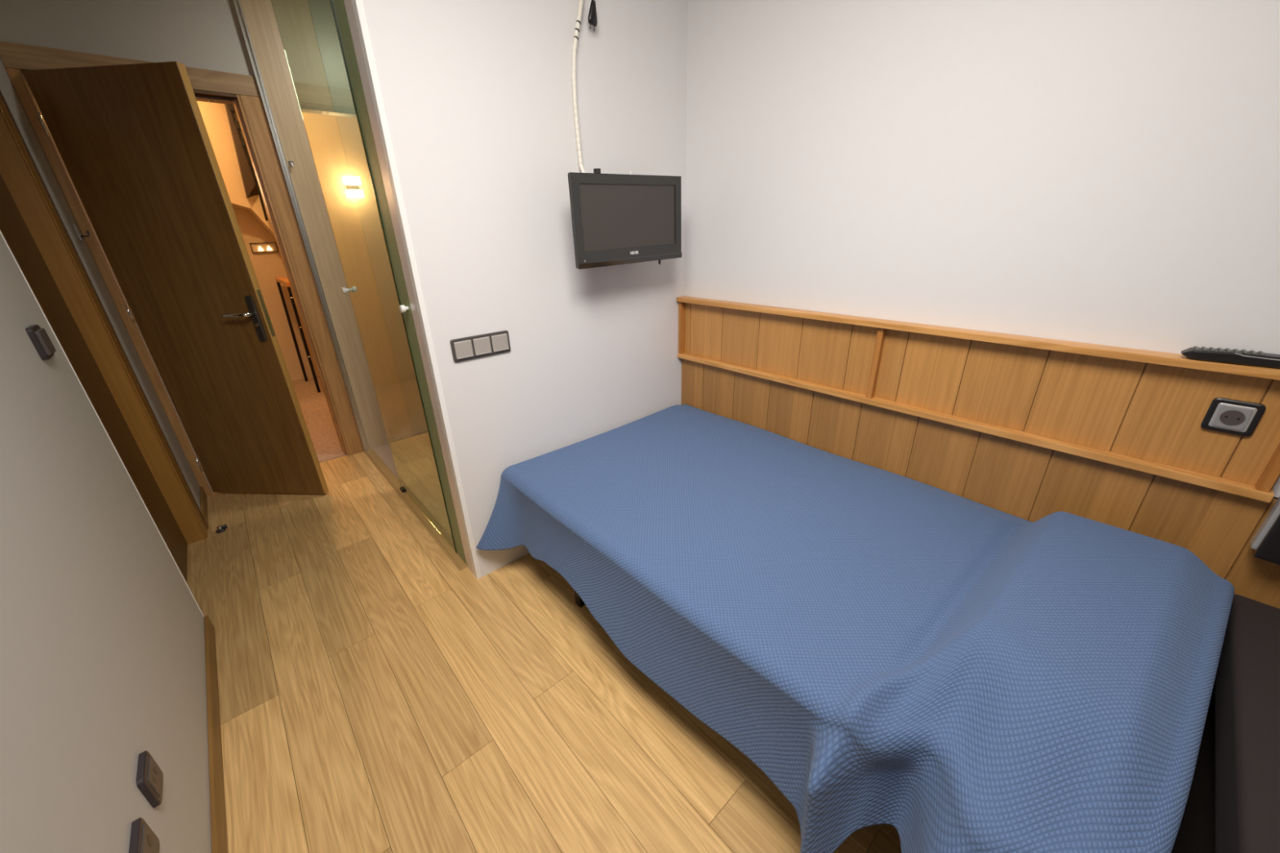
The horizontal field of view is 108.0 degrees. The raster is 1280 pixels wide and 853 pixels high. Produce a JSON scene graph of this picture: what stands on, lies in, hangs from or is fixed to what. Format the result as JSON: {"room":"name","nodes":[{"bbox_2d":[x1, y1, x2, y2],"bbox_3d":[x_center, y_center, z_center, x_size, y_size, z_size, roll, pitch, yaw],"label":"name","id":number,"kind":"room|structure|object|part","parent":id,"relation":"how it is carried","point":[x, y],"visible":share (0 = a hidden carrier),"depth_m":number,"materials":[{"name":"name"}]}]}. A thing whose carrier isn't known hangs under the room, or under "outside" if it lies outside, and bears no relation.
{"room":"hotel room","nodes":[
{"label":"hotel room","id":0,"kind":"room"},
{"bbox_2d":[0,57,211,852],"bbox_3d":[-1.089,-0.124,0.547,0.150,2.620,4.637,-21,30,-37],"label":"wall","id":1,"kind":"structure","parent":0,"point":[103,663],"depth_m":0.98,"materials":[{"name":"paint"}]},
{"bbox_2d":[25,324,56,360],"bbox_3d":[-1.540,-0.218,1.199,0.018,0.082,0.082,-21,30,-37],"label":"light switch","id":2,"kind":"object","parent":1,"relation":"attached to","point":[38,336],"visible":1,"depth_m":1.18,"materials":[{"name":"grey"}]},
{"bbox_2d":[72,223,89,239],"bbox_3d":[-2.486,-0.869,2.077,0.038,0.065,0.050,-21,30,-37],"label":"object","id":3,"kind":"structure","parent":1,"relation":"in","point":[81,237],"depth_m":2.06,"materials":[{"name":"silver metal"}]},
{"bbox_3d":[-2.498,-0.864,2.067,0.006,0.065,0.050,-21,30,-37],"label":"latch plate","id":4,"kind":"part","parent":3,"relation":"part of","materials":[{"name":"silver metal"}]},
{"bbox_2d":[0,230,204,617],"bbox_3d":[-1.678,-0.220,1.351,0.006,2.050,0.006,-21,30,-37],"label":"trim","id":5,"kind":"structure","parent":1,"relation":"attached to","point":[0,230],"depth_m":1.42,"materials":[{"name":"white"}]},
{"bbox_2d":[0,90,208,615],"bbox_3d":[-2.033,-0.301,1.637,0.159,2.130,0.905,-21,30,-37],"label":"door","id":6,"kind":"structure","parent":1,"relation":"in","point":[32,226],"depth_m":1.84,"materials":[{"name":"brown wood"}]},
{"bbox_2d":[128,817,159,852],"bbox_3d":[-0.869,0.745,0.818,0.013,0.082,0.082,-21,30,-37],"label":"wall socket","id":7,"kind":"object","parent":1,"relation":"attached to","point":[143,839],"visible":1,"depth_m":0.81,"materials":[{"name":"grey"}]},
{"bbox_2d":[146,835,152,846],"bbox_3d":[-0.869,0.735,0.825,0.001,0.020,0.020,-21,30,-37],"label":"outlet","id":8,"kind":"object","parent":7,"relation":"attached to","point":[149,837],"depth_m":0.82,"materials":[{"name":"black plastic"}]},
{"bbox_2d":[136,751,163,808],"bbox_3d":[-0.974,0.701,0.926,0.013,0.082,0.082,-21,30,-37],"label":"wall socket","id":9,"kind":"object","parent":1,"relation":"attached to","point":[149,777],"visible":1,"depth_m":0.91,"materials":[{"name":"grey"}]},
{"bbox_2d":[200,486,208,527],"bbox_3d":[-2.392,0.436,2.550,0.012,0.070,0.420,-21,30,-37],"label":"baseboard","id":10,"kind":"structure","parent":1,"relation":"attached to","point":[203,500],"depth_m":2.53,"materials":[{"name":"brown wood"}]},
{"bbox_2d":[204,615,228,852],"bbox_3d":[-0.548,1.211,0.639,0.012,0.070,3.294,-21,30,-37],"label":"baseboard","id":11,"kind":"structure","parent":1,"relation":"attached to","point":[217,799],"depth_m":1.32,"materials":[{"name":"brown wood"}]},
{"bbox_2d":[0,0,253,493],"bbox_3d":[-1.871,-1.095,2.842,2.307,2.620,0.120,-21,30,-37],"label":"wall","id":12,"kind":"structure","parent":0,"point":[205,34],"depth_m":2.10,"materials":[{"name":"paint"}]},
{"bbox_2d":[0,40,364,496],"bbox_3d":[-2.124,-0.635,2.407,0.843,2.134,0.633,-21,30,-37],"label":"door","id":13,"kind":"structure","parent":12,"relation":"in","point":[131,136],"depth_m":2.24,"materials":[{"name":"brown wood"}]},
{"bbox_3d":[-2.552,-0.534,2.316,0.038,2.045,0.012,-21,30,-37],"label":"frame","id":14,"kind":"part","parent":13,"relation":"part of","materials":[{"name":"brown wood"}]},
{"bbox_3d":[-1.938,-0.534,2.231,0.142,0.021,0.051,-6,24,-11],"label":"lever handle","id":15,"kind":"part","parent":13,"relation":"part of","materials":[{"name":"silver metal"}]},
{"bbox_3d":[-1.882,-0.525,2.277,0.040,0.225,0.009,0,23,4],"label":"handle plate","id":16,"kind":"part","parent":13,"relation":"part of","materials":[{"name":"black metal"}]},
{"bbox_3d":[-1.971,-0.755,2.788,0.087,2.045,0.012,-21,30,-37],"label":"frame","id":17,"kind":"part","parent":13,"relation":"part of","materials":[{"name":"brown wood"}]},
{"bbox_2d":[288,160,293,167],"bbox_3d":[-1.907,-1.437,2.546,0.024,0.034,0.029,-21,30,-37],"label":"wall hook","id":18,"kind":"object","parent":12,"relation":"attached to","point":[291,162],"visible":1,"depth_m":2.54,"materials":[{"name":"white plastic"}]},
{"bbox_2d":[231,0,368,451],"bbox_3d":[-1.930,-1.032,2.702,0.026,2.619,0.029,-21,30,-37],"label":"trim","id":19,"kind":"structure","parent":12,"relation":"attached to","point":[237,4],"depth_m":2.60,"materials":[{"name":"silver metal"}]},
{"bbox_2d":[240,0,389,449],"bbox_3d":[-1.811,-1.083,2.811,0.302,2.619,0.009,-21,30,-37],"label":"trim","id":20,"kind":"structure","parent":12,"relation":"attached to","point":[259,15],"depth_m":2.66,"materials":[{"name":"brown wood"}]},
{"bbox_2d":[372,444,398,478],"bbox_3d":[-0.853,0.210,3.052,1.249,0.004,1.654,-21,30,-37],"label":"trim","id":21,"kind":"structure","parent":12,"relation":"attached to","point":[384,453],"depth_m":3.13,"materials":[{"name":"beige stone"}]},
{"bbox_2d":[232,184,318,380],"bbox_3d":[-4.232,-1.475,3.925,2.500,2.580,0.150,-21,30,-37],"label":"wall","id":22,"kind":"structure","parent":0,"point":[267,266],"depth_m":4.52,"materials":[{"name":"paint"}]},
{"bbox_2d":[196,101,275,237],"bbox_3d":[-3.518,-2.214,3.988,0.458,1.309,0.299,-21,30,-37],"label":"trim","id":23,"kind":"structure","parent":22,"relation":"attached to","point":[214,115],"depth_m":3.86,"materials":[{"name":"paint"}]},
{"bbox_2d":[224,103,267,220],"bbox_3d":[-3.288,-2.222,3.895,0.164,0.914,0.129,-21,30,-37],"label":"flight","id":24,"kind":"object","parent":22,"relation":"attached to","point":[246,170],"visible":0.63,"depth_m":3.85,"materials":[{"name":"brown wood"}]},
{"bbox_2d":[249,242,278,253],"bbox_3d":[-3.541,-1.686,4.381,0.200,0.085,0.020,-21,30,-37],"label":"emergency light","id":25,"kind":"object","parent":22,"relation":"attached to","point":[259,247],"visible":1,"depth_m":4.38,"materials":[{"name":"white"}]},
{"bbox_2d":[363,0,687,577],"bbox_3d":[-0.242,-0.757,1.953,1.385,2.620,0.105,-21,30,-37],"label":"wall","id":26,"kind":"structure","parent":0,"point":[477,95],"depth_m":1.74,"materials":[{"name":"paint"}]},
{"bbox_2d":[271,0,457,553],"bbox_3d":[-1.164,-0.690,1.948,0.064,2.550,0.832,-21,30,-37],"label":"door","id":27,"kind":"structure","parent":26,"relation":"in","point":[308,29],"depth_m":1.88,"materials":[{"name":"green"}]},
{"bbox_3d":[-1.421,-0.668,2.275,0.064,0.030,0.030,-21,30,-37],"label":"knob","id":28,"kind":"part","parent":27,"relation":"part of","materials":[{"name":"white plastic"}]},
{"bbox_2d":[343,0,473,573],"bbox_3d":[-0.776,-0.563,1.541,0.018,2.620,0.071,-21,30,-37],"label":"trim","id":29,"kind":"structure","parent":26,"relation":"attached to","point":[348,5],"depth_m":1.53,"materials":[{"name":"beige metal"}]},
{"bbox_2d":[364,448,466,570],"bbox_3d":[-1.328,0.399,2.646,0.056,0.006,1.650,-21,30,-37],"label":"trim","id":30,"kind":"structure","parent":26,"relation":"attached to","point":[393,479],"depth_m":2.52,"materials":[{"name":"brown wood"}]},
{"bbox_2d":[332,0,466,564],"bbox_3d":[-0.851,-0.557,1.613,0.034,2.544,0.121,-21,30,-37],"label":"door frame","id":31,"kind":"structure","parent":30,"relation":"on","point":[339,5],"depth_m":1.60,"materials":[{"name":"green"}]},
{"bbox_3d":[-0.839,-0.420,1.655,0.025,0.026,0.026,-21,30,-37],"label":"knob","id":32,"kind":"part","parent":31,"relation":"part of","materials":[{"name":"white plastic"}]},
{"bbox_2d":[351,0,481,579],"bbox_3d":[-0.741,-0.548,1.504,0.020,2.620,0.035,-21,30,-37],"label":"trim","id":33,"kind":"structure","parent":26,"relation":"attached to","point":[358,6],"depth_m":1.49,"materials":[{"name":"white paint"}]},
{"bbox_2d":[449,330,511,362],"bbox_3d":[-0.588,-0.299,1.718,0.224,0.083,0.015,-21,30,-37],"label":"light switch","id":34,"kind":"object","parent":26,"relation":"attached to","point":[468,348],"visible":1,"depth_m":1.71,"materials":[{"name":"grey plastic"}]},
{"bbox_2d":[571,0,586,173],"bbox_3d":[-0.184,-1.395,1.592,0.098,1.163,0.099,-21,30,-37],"label":"cable conduit","id":35,"kind":"object","parent":26,"relation":"attached to","point":[578,23],"visible":0.89,"depth_m":1.66,"materials":[{"name":"beige plastic"}]},
{"bbox_2d":[567,168,681,269],"bbox_3d":[-0.082,-0.829,1.879,0.556,0.350,0.171,-21,30,-37],"label":"television","id":36,"kind":"object","parent":26,"relation":"attached to","point":[617,219],"visible":1,"depth_m":1.80,"materials":[{"name":"black plastic"}]},
{"bbox_3d":[-0.154,-0.917,1.669,0.025,0.015,0.026,-21,30,-37],"label":"mount knob","id":37,"kind":"part","parent":36,"relation":"part of","materials":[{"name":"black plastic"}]},
{"bbox_2d":[186,375,901,852],"bbox_3d":[-1.596,0.554,2.370,3.400,0.054,7.450,-21,30,-37],"label":"floor","id":38,"kind":"structure","parent":0,"point":[377,695],"depth_m":1.47,"materials":[{"name":"brown wood"}]},
{"bbox_2d":[215,524,227,533],"bbox_3d":[-2.148,0.523,2.384,0.048,0.030,0.040,-21,30,-37],"label":"door stop","id":39,"kind":"object","parent":38,"relation":"on","point":[220,529],"visible":1,"depth_m":2.38,"materials":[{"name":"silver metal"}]},
{"bbox_3d":[-2.151,0.518,2.379,0.022,0.018,0.022,-21,30,-37],"label":"post","id":40,"kind":"part","parent":39,"relation":"part of","materials":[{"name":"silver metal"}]},
{"bbox_2d":[275,276,320,392],"bbox_3d":[-3.205,-0.856,4.385,0.094,1.025,0.770,-21,30,-37],"label":"stair railing","id":41,"kind":"object","parent":38,"relation":"on","point":[284,281],"visible":0.95,"depth_m":4.37,"materials":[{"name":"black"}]},
{"bbox_3d":[-3.207,-1.312,4.199,0.065,0.040,0.770,-21,30,-37],"label":"handrail","id":42,"kind":"part","parent":41,"relation":"part of","materials":[{"name":"orange"}]},
{"bbox_3d":[-3.444,-0.925,4.612,0.050,0.984,0.040,-21,30,-37],"label":"post","id":43,"kind":"part","parent":41,"relation":"part of","materials":[{"name":"black metal"}]},
{"bbox_3d":[-3.081,-0.785,4.266,0.042,0.984,0.040,-21,30,-37],"label":"post","id":44,"kind":"part","parent":41,"relation":"part of","materials":[{"name":"black metal"}]},
{"bbox_2d":[573,590,585,607],"bbox_3d":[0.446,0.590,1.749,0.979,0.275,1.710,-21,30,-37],"label":"bed leg","id":45,"kind":"object","parent":38,"relation":"on","point":[579,602],"visible":0.06,"depth_m":1.84,"materials":[{"name":"black metal"}]},
{"bbox_2d":[1171,594,1279,852],"bbox_3d":[1.362,0.921,0.681,1.198,0.468,0.768,-21,30,-37],"label":"nightstand","id":46,"kind":"object","parent":38,"relation":"on","point":[1233,805],"visible":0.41,"depth_m":0.94,"materials":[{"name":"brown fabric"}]},
{"bbox_2d":[684,0,1279,497],"bbox_3d":[1.214,-0.522,1.315,0.120,2.620,2.850,-21,30,-37],"label":"wall","id":47,"kind":"structure","parent":0,"point":[1104,172],"depth_m":1.33,"materials":[{"name":"paint"}]},
{"bbox_2d":[676,296,1279,608],"bbox_3d":[1.133,0.208,1.605,0.062,1.046,2.748,-21,30,-37],"label":"panelling","id":48,"kind":"object","parent":47,"relation":"attached to","point":[1031,428],"visible":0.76,"depth_m":1.46,"materials":[{"name":"brown wood"}]},
{"bbox_2d":[1181,346,1279,368],"bbox_3d":[1.412,-0.161,1.083,0.200,0.030,0.044,18,30,38],"label":"remote control","id":49,"kind":"object","parent":48,"relation":"on","point":[1242,357],"visible":1,"depth_m":1.08,"materials":[{"name":"black plastic"}]},
{"bbox_2d":[1200,397,1266,436],"bbox_3d":[1.438,-0.023,1.129,0.015,0.082,0.082,-21,30,-37],"label":"wall socket","id":50,"kind":"object","parent":48,"relation":"attached to","point":[1237,417],"visible":1,"depth_m":1.12,"materials":[{"name":"black plastic"}]},
{"bbox_2d":[1219,409,1245,426],"bbox_3d":[1.433,-0.021,1.124,0.001,0.039,0.039,-21,30,-37],"label":"outlet","id":51,"kind":"object","parent":50,"relation":"attached to","point":[1227,417],"depth_m":1.12,"materials":[{"name":"grey plastic"}]},
{"bbox_2d":[1249,496,1279,564],"bbox_3d":[1.529,0.232,1.084,0.076,0.183,0.088,-21,30,-37],"label":"handset","id":52,"kind":"object","parent":48,"relation":"attached to","point":[1266,540],"visible":1,"depth_m":1.10,"materials":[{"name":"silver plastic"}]},
{"bbox_3d":[-0.318,-1.683,0.674,2.520,0.100,4.857,-21,30,-37],"label":"ceiling","id":53,"kind":"structure","parent":0,"visible":0},
{"bbox_2d":[587,0,597,31],"bbox_3d":[-0.169,-1.678,1.533,0.020,0.598,0.053,16,29,35],"label":"plug","id":54,"kind":"object","parent":53,"relation":"hanging from","point":[592,18],"visible":1,"depth_m":1.62,"materials":[{"name":"black plastic"}]},
{"bbox_3d":[0.477,0.370,1.689,0.890,0.172,1.710,-21,30,-37],"label":"mattress","id":55,"kind":"object","parent":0,"visible":0},
{"bbox_2d":[475,404,1234,852],"bbox_3d":[0.426,0.424,1.557,1.244,0.461,1.951,-21,30,-37],"label":"bedspread","id":56,"kind":"object","parent":55,"relation":"on","point":[955,673],"visible":1,"depth_m":1.09,"materials":[{"name":"blue fabric"}]}
]}

